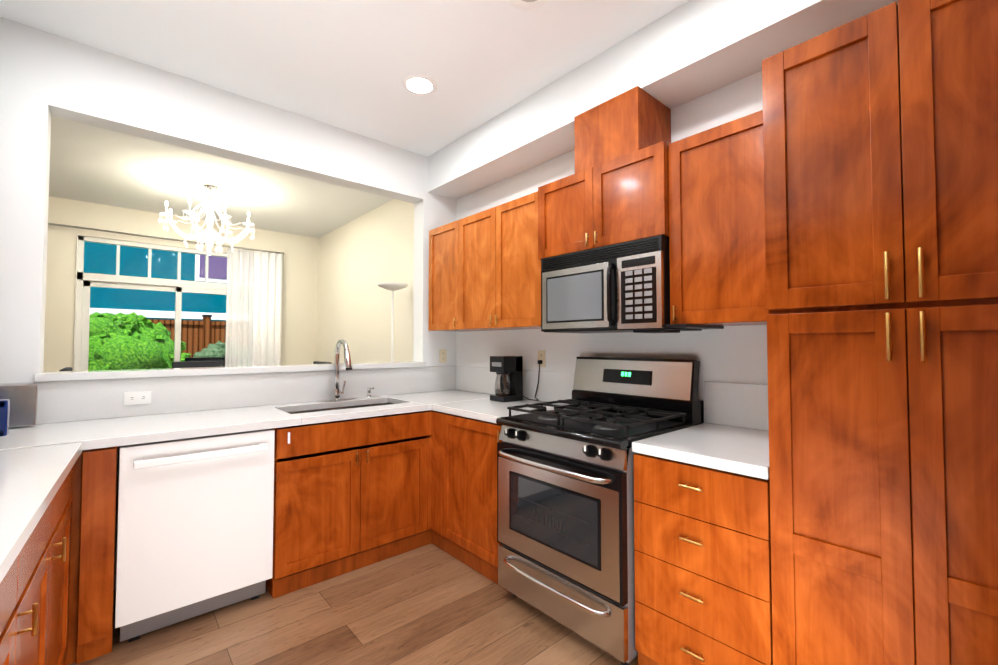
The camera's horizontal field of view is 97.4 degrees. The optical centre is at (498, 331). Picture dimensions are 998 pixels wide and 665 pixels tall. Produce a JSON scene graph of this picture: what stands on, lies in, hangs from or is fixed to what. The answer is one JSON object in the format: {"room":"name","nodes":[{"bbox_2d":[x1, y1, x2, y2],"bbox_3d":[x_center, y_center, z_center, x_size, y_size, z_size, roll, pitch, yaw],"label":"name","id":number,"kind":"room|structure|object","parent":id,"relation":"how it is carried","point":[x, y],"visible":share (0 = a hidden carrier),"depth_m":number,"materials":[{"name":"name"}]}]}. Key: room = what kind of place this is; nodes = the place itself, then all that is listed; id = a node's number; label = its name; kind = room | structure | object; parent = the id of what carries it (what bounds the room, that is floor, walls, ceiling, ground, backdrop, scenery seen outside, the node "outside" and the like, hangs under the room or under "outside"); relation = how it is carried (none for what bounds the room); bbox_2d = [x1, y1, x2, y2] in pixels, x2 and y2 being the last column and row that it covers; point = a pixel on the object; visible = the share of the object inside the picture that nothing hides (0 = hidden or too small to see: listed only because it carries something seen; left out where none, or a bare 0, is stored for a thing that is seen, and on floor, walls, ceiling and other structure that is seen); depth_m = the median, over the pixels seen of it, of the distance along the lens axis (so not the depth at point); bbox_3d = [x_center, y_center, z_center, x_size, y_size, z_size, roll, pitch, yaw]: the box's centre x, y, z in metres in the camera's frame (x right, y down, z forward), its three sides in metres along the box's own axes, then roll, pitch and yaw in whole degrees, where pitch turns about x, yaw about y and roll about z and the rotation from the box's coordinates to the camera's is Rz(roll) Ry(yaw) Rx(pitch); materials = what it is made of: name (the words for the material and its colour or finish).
{"room":"kitchen","nodes":[
{"label":"kitchen","id":0,"kind":"room"},
{"bbox_2d":[43,196,318,371],"bbox_3d":[-4.711,0.009,4.834,5.240,2.900,0.150,2,-2,-41],"label":"wall","id":1,"kind":"structure","parent":0,"point":[299,321],"depth_m":5.22,"materials":[{"name":"white paint"}]},
{"bbox_2d":[73,234,226,370],"bbox_3d":[-3.980,0.212,5.428,1.850,2.530,0.112,2,-2,-41],"label":"window","id":2,"kind":"structure","parent":1,"relation":"in","point":[84,281],"depth_m":5.13,"materials":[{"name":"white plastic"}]},
{"bbox_2d":[0,17,456,589],"bbox_3d":[-2.397,-0.070,2.195,5.240,2.900,0.150,2,-2,-41],"label":"wall","id":3,"kind":"structure","parent":0,"point":[44,77],"depth_m":2.43,"materials":[{"name":"white paint"}]},
{"bbox_2d":[34,361,425,381],"bbox_3d":[-1.505,0.253,2.958,2.230,0.039,0.205,2,-2,-41],"label":"sill","id":4,"kind":"structure","parent":3,"relation":"on","point":[97,374],"depth_m":2.62,"materials":[{"name":"white stone"}]},
{"bbox_2d":[439,349,446,362],"bbox_3d":[-0.480,0.212,3.762,0.070,0.116,0.008,2,-2,-41],"label":"electrical outlet","id":5,"kind":"object","parent":3,"relation":"attached to","point":[442,355],"visible":1,"depth_m":3.76,"materials":[{"name":"beige plastic"}]},
{"bbox_2d":[60,118,413,363],"bbox_3d":[-3.554,-0.030,3.514,5.240,2.900,3.358,2,-2,-41],"label":"wall","id":6,"kind":"structure","parent":0,"point":[360,257],"depth_m":5.21,"materials":[{"name":"beige paint"}]},
{"bbox_2d":[48,223,283,254],"bbox_3d":[-4.061,-1.114,5.264,2.739,0.040,0.109,2,-2,-41],"label":"rail","id":7,"kind":"object","parent":6,"relation":"attached to","point":[54,224],"visible":0.73,"depth_m":5.17,"materials":[{"name":"silver metal"}]},
{"bbox_2d":[225,248,253,366],"bbox_3d":[-3.423,0.194,5.796,0.331,2.548,0.030,2,-2,-41],"label":"sheer curtain","id":8,"kind":"object","parent":7,"relation":"hanging from","point":[239,310],"visible":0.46,"depth_m":5.80,"materials":[{"name":"white fabric"}]},
{"bbox_2d":[252,251,282,365],"bbox_3d":[-3.140,0.198,5.944,0.352,2.548,0.060,2,-2,-41],"label":"panel","id":9,"kind":"object","parent":7,"relation":"hanging from","point":[267,311],"visible":0.6,"depth_m":5.96,"materials":[{"name":"white fabric"}]},
{"bbox_2d":[0,0,689,237],"bbox_3d":[-1.557,-1.595,1.395,5.390,0.100,9.550,2,-2,-41],"label":"ceiling","id":10,"kind":"structure","parent":0,"point":[348,65],"depth_m":2.51,"materials":[{"name":"white paint"}]},
{"bbox_2d":[158,184,254,255],"bbox_3d":[-2.883,-1.103,4.374,0.826,0.702,0.823,2,-2,-41],"label":"chandelier","id":11,"kind":"object","parent":10,"relation":"hanging from","point":[209,233],"visible":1,"depth_m":4.34,"materials":[{"name":"silver metal"}]},
{"bbox_2d":[401,74,436,95],"bbox_3d":[-0.487,-1.504,2.683,0.216,0.004,0.216,2,-2,-41],"label":"recessed light","id":12,"kind":"object","parent":10,"relation":"in","point":[420,85],"visible":1,"depth_m":2.68,"materials":[{"name":"white plastic"}]},
{"bbox_2d":[509,0,549,9],"bbox_3d":[0.139,-1.533,1.969,0.216,0.030,0.216,2,-2,-41],"label":"recessed light","id":13,"kind":"object","parent":10,"relation":"in","point":[528,4],"visible":1,"depth_m":2.04,"materials":[{"name":"white plastic"}]},
{"bbox_2d":[428,0,897,199],"bbox_3d":[0.623,-1.360,2.534,0.299,0.299,3.379,2,-2,-41],"label":"soffit","id":14,"kind":"object","parent":10,"relation":"attached to","point":[690,50],"depth_m":2.21,"materials":[{"name":"white paint"}]},
{"bbox_2d":[69,543,637,664],"bbox_3d":[-1.557,1.404,1.305,5.390,0.100,9.550,2,-2,-41],"label":"floor","id":15,"kind":"structure","parent":0,"point":[431,604],"depth_m":2.02,"materials":[{"name":"brown wood"}]},
{"bbox_2d":[0,511,55,664],"bbox_3d":[-1.223,0.894,0.630,0.745,0.880,0.534,2,-2,-41],"label":"base cabinet","id":16,"kind":"object","parent":15,"relation":"on","point":[34,601],"depth_m":1.16,"materials":[{"name":"orange wood"}]},
{"bbox_2d":[43,471,71,664],"bbox_3d":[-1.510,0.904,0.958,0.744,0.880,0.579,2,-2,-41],"label":"base cabinet","id":17,"kind":"object","parent":15,"relation":"on","point":[61,503],"depth_m":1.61,"materials":[{"name":"orange wood"}]},
{"bbox_2d":[59,367,71,370],"bbox_3d":[-3.367,0.865,3.692,0.470,1.120,0.460,2,-2,-41],"label":"dining chair","id":18,"kind":"object","parent":15,"relation":"on","point":[67,369],"visible":0.12,"depth_m":3.54,"materials":[{"name":"grey fabric"}]},
{"bbox_2d":[64,467,72,664],"bbox_3d":[-1.812,0.914,1.302,0.744,0.880,0.574,2,-2,-41],"label":"base cabinet","id":19,"kind":"object","parent":15,"relation":"on","point":[69,516],"depth_m":1.71,"materials":[{"name":"orange wood"}]},
{"bbox_2d":[0,442,81,582],"bbox_3d":[-1.507,0.340,0.987,0.772,0.249,1.474,2,-2,-41],"label":"countertop","id":20,"kind":"structure","parent":19,"relation":"on","point":[32,479],"depth_m":1.22,"materials":[{"name":"white stone"}]},
{"bbox_2d":[65,449,92,664],"bbox_3d":[-2.197,0.930,1.837,0.660,0.880,0.601,2,-2,-41],"label":"base cabinet","id":21,"kind":"object","parent":15,"relation":"on","point":[83,467],"depth_m":1.81,"materials":[{"name":"orange wood"}]},
{"bbox_2d":[115,429,274,641],"bbox_3d":[-1.586,0.949,2.286,0.614,0.868,0.677,2,-2,-41],"label":"dishwasher","id":22,"kind":"object","parent":15,"relation":"on","point":[194,538],"visible":0.96,"depth_m":2.05,"materials":[{"name":"white metal"},{"name":"grey metal"}]},
{"bbox_2d":[172,361,220,367],"bbox_3d":[-3.358,0.901,4.902,0.460,1.120,0.470,2,-2,-41],"label":"dining chair","id":23,"kind":"object","parent":15,"relation":"on","point":[188,364],"visible":0.04,"depth_m":5.04,"materials":[{"name":"grey fabric"}]},
{"bbox_2d":[313,361,331,363],"bbox_3d":[-2.141,0.897,4.765,0.470,1.120,0.460,2,-2,-41],"label":"dining chair","id":24,"kind":"object","parent":15,"relation":"on","point":[317,362],"visible":0.04,"depth_m":4.89,"materials":[{"name":"grey fabric"}]},
{"bbox_2d":[377,282,407,361],"bbox_3d":[-1.044,0.490,4.276,0.300,1.903,0.300,2,-2,-41],"label":"floor lamp","id":25,"kind":"object","parent":15,"relation":"on","point":[392,287],"visible":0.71,"depth_m":4.28,"materials":[{"name":"white metal"}]},
{"bbox_2d":[381,403,420,542],"bbox_3d":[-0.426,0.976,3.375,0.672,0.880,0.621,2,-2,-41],"label":"base cabinet","id":26,"kind":"object","parent":15,"relation":"on","point":[400,434],"depth_m":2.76,"materials":[{"name":"orange wood"}]},
{"bbox_2d":[0,366,459,450],"bbox_3d":[-1.289,0.388,2.603,3.013,0.249,0.673,2,-2,-41],"label":"countertop","id":27,"kind":"structure","parent":26,"relation":"on","point":[93,413],"depth_m":2.47,"materials":[{"name":"white stone"}]},
{"bbox_2d":[0,399,9,435],"bbox_3d":[-2.104,0.272,1.598,0.428,0.339,0.340,2,-2,-41],"label":"air fryer","id":28,"kind":"object","parent":27,"relation":"on","point":[4,415],"visible":1,"depth_m":1.71,"materials":[{"name":"blue plastic"}]},
{"bbox_2d":[0,385,37,427],"bbox_3d":[-2.353,0.352,2.026,0.300,0.194,0.063,2,-2,-41],"label":"trays","id":29,"kind":"object","parent":27,"relation":"on","point":[23,404],"visible":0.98,"depth_m":2.08,"materials":[{"name":"silver metal"}]},
{"bbox_2d":[124,391,150,404],"bbox_3d":[-1.989,0.367,2.414,0.116,0.070,0.008,2,-2,-41],"label":"outlet","id":30,"kind":"object","parent":27,"relation":"attached to","point":[138,397],"visible":1,"depth_m":2.41,"materials":[{"name":"white plastic"}]},
{"bbox_2d":[317,339,355,401],"bbox_3d":[-1.075,0.269,3.013,0.250,0.430,0.259,2,-2,-41],"label":"faucet","id":31,"kind":"object","parent":27,"relation":"on","point":[337,392],"visible":0.98,"depth_m":3.06,"materials":[{"name":"silver metal"}]},
{"bbox_2d":[278,403,413,428],"bbox_3d":[-1.002,0.622,2.873,0.792,0.198,0.372,2,-2,-41],"label":"sink basin","id":32,"kind":"object","parent":27,"relation":"in","point":[340,408],"visible":0.15,"depth_m":2.90,"materials":[{"name":"silver metal"}]},
{"bbox_2d":[366,387,373,397],"bbox_3d":[-0.943,0.450,3.221,0.040,0.081,0.091,2,-2,-41],"label":"soap dispenser","id":33,"kind":"object","parent":27,"relation":"on","point":[369,393],"visible":1,"depth_m":3.23,"materials":[{"name":"silver metal"}]},
{"bbox_2d":[404,367,431,369],"bbox_3d":[-0.426,0.411,3.370,0.703,0.249,0.330,2,-2,-41],"label":"countertop","id":34,"kind":"structure","parent":26,"relation":"on","point":[407,368],"depth_m":3.59,"materials":[{"name":"white stone"}]},
{"bbox_2d":[421,410,507,590],"bbox_3d":[0.024,0.960,2.844,0.696,0.880,0.771,2,-2,-41],"label":"base cabinet","id":35,"kind":"object","parent":15,"relation":"on","point":[459,453],"depth_m":2.66,"materials":[{"name":"orange wood"}]},
{"bbox_2d":[428,366,574,423],"bbox_3d":[0.040,0.395,2.840,0.703,0.249,0.722,2,-2,-41],"label":"countertop","id":36,"kind":"structure","parent":35,"relation":"on","point":[466,391],"depth_m":3.09,"materials":[{"name":"white stone"}]},
{"bbox_2d":[490,356,522,401],"bbox_3d":[0.042,0.331,3.089,0.208,0.310,0.153,2,-2,-41],"label":"coffee maker","id":37,"kind":"object","parent":36,"relation":"on","point":[510,370],"visible":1,"depth_m":3.06,"materials":[{"name":"black plastic"}]},
{"bbox_2d":[522,360,541,400],"bbox_3d":[0.231,0.343,3.083,0.086,0.280,0.125,2,-2,-41],"label":"cord","id":38,"kind":"object","parent":37,"relation":"attached to","point":[539,362],"visible":0.96,"depth_m":3.07,"materials":[{"name":"black plastic"}]},
{"bbox_2d":[496,357,703,664],"bbox_3d":[0.488,0.763,2.233,0.810,1.238,0.752,2,-2,-41],"label":"range","id":39,"kind":"object","parent":15,"relation":"on","point":[565,507],"visible":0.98,"depth_m":2.01,"materials":[{"name":"grey metal"}]},
{"bbox_2d":[633,453,772,664],"bbox_3d":[0.956,0.929,1.800,0.672,0.880,0.492,2,-2,-41],"label":"base cabinet","id":40,"kind":"object","parent":15,"relation":"on","point":[703,589],"depth_m":1.56,"materials":[{"name":"orange wood"}]},
{"bbox_2d":[632,381,769,479],"bbox_3d":[0.954,0.364,1.816,0.678,0.249,0.492,2,-2,-41],"label":"countertop","id":41,"kind":"structure","parent":40,"relation":"on","point":[731,434],"depth_m":1.86,"materials":[{"name":"white stone"}]},
{"bbox_2d":[762,0,997,664],"bbox_3d":[1.327,0.231,1.372,0.704,2.250,0.667,2,-2,-41],"label":"pantry","id":42,"kind":"object","parent":15,"relation":"on","point":[880,136],"visible":1,"depth_m":1.20,"materials":[{"name":"orange wood"}]},
{"bbox_2d":[456,71,767,422],"bbox_3d":[0.414,-0.043,3.076,0.150,2.900,9.550,2,-2,-41],"label":"wall","id":43,"kind":"structure","parent":0,"point":[733,354],"depth_m":2.46,"materials":[{"name":"white paint"}]},
{"bbox_2d":[428,224,463,331],"bbox_3d":[-0.289,-0.416,3.508,0.347,0.820,0.471,2,-2,-41],"label":"upper cabinet","id":44,"kind":"object","parent":43,"relation":"attached to","point":[438,237],"depth_m":3.48,"materials":[{"name":"orange wood"}]},
{"bbox_2d":[448,185,543,331],"bbox_3d":[0.096,-0.430,3.046,0.377,0.820,0.946,2,-2,-41],"label":"upper cabinet","id":45,"kind":"object","parent":43,"relation":"attached to","point":[496,254],"depth_m":2.92,"materials":[{"name":"orange wood"}]},
{"bbox_2d":[538,350,544,366],"bbox_3d":[0.298,0.192,3.081,0.008,0.116,0.070,2,-2,-41],"label":"electrical outlet","id":46,"kind":"object","parent":43,"relation":"attached to","point":[541,354],"visible":0.75,"depth_m":3.07,"materials":[{"name":"beige plastic"}]},
{"bbox_2d":[544,141,667,257],"bbox_3d":[0.637,-0.648,2.435,0.377,0.437,0.801,2,-2,-41],"label":"upper cabinet","id":47,"kind":"object","parent":43,"relation":"attached to","point":[622,199],"depth_m":2.24,"materials":[{"name":"orange wood"}]},
{"bbox_2d":[541,235,701,332],"bbox_3d":[0.625,-0.207,2.381,0.446,0.439,0.744,2,-2,-41],"label":"microwave","id":48,"kind":"object","parent":47,"relation":"attached to","point":[620,287],"visible":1,"depth_m":2.18,"materials":[{"name":"silver plastic"}]},
{"bbox_2d":[574,86,670,173],"bbox_3d":[0.682,-1.039,2.430,0.332,0.344,0.400,2,-2,-41],"label":"duct","id":49,"kind":"object","parent":43,"relation":"attached to","point":[636,118],"visible":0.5,"depth_m":2.29,"materials":[{"name":"orange wood"}]},
{"bbox_2d":[664,110,767,328],"bbox_3d":[1.047,-0.452,1.961,0.377,0.840,0.551,2,-2,-41],"label":"upper cabinet","id":50,"kind":"object","parent":43,"relation":"attached to","point":[697,199],"depth_m":1.87,"materials":[{"name":"orange wood"}]},
{"label":"outside","id":51,"kind":"structure","parent":0,"visible":0},
{"bbox_3d":[-6.253,1.656,9.551,20.000,0.090,9.050,2,-2,-41],"label":"patio","id":52,"kind":"object","parent":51,"visible":0},
{"bbox_2d":[88,312,190,370],"bbox_3d":[-5.825,0.676,6.438,2.250,1.942,1.806,2,-2,-41],"label":"bush","id":53,"kind":"object","parent":52,"relation":"on","point":[122,328],"depth_m":6.13,"materials":[{"name":"green plant"}]},
{"bbox_2d":[84,242,226,320],"bbox_3d":[-7.338,-2.855,10.924,24.000,9.010,0.360,2,-2,-41],"label":"building","id":54,"kind":"structure","parent":52,"relation":"on","point":[154,301],"depth_m":10.15,"materials":[{"name":"teal"}]},
{"bbox_2d":[149,315,225,357],"bbox_3d":[-5.604,0.634,8.841,20.000,1.910,0.150,2,-2,-41],"label":"fence","id":55,"kind":"object","parent":52,"relation":"on","point":[189,333],"depth_m":8.60,"materials":[{"name":"brown wood"}]},
{"bbox_2d":[185,357,224,366],"bbox_3d":[-4.230,0.943,6.458,0.640,1.130,0.600,1,-2,-33],"label":"patio chair","id":56,"kind":"object","parent":52,"relation":"on","point":[221,360],"depth_m":6.21,"materials":[{"name":"black metal"}]},
{"bbox_2d":[192,341,225,357],"bbox_3d":[-5.104,0.907,8.193,1.380,1.470,1.094,2,-2,-41],"label":"bush","id":57,"kind":"object","parent":52,"relation":"on","point":[211,348],"depth_m":7.84,"materials":[{"name":"green plant"}]}
]}

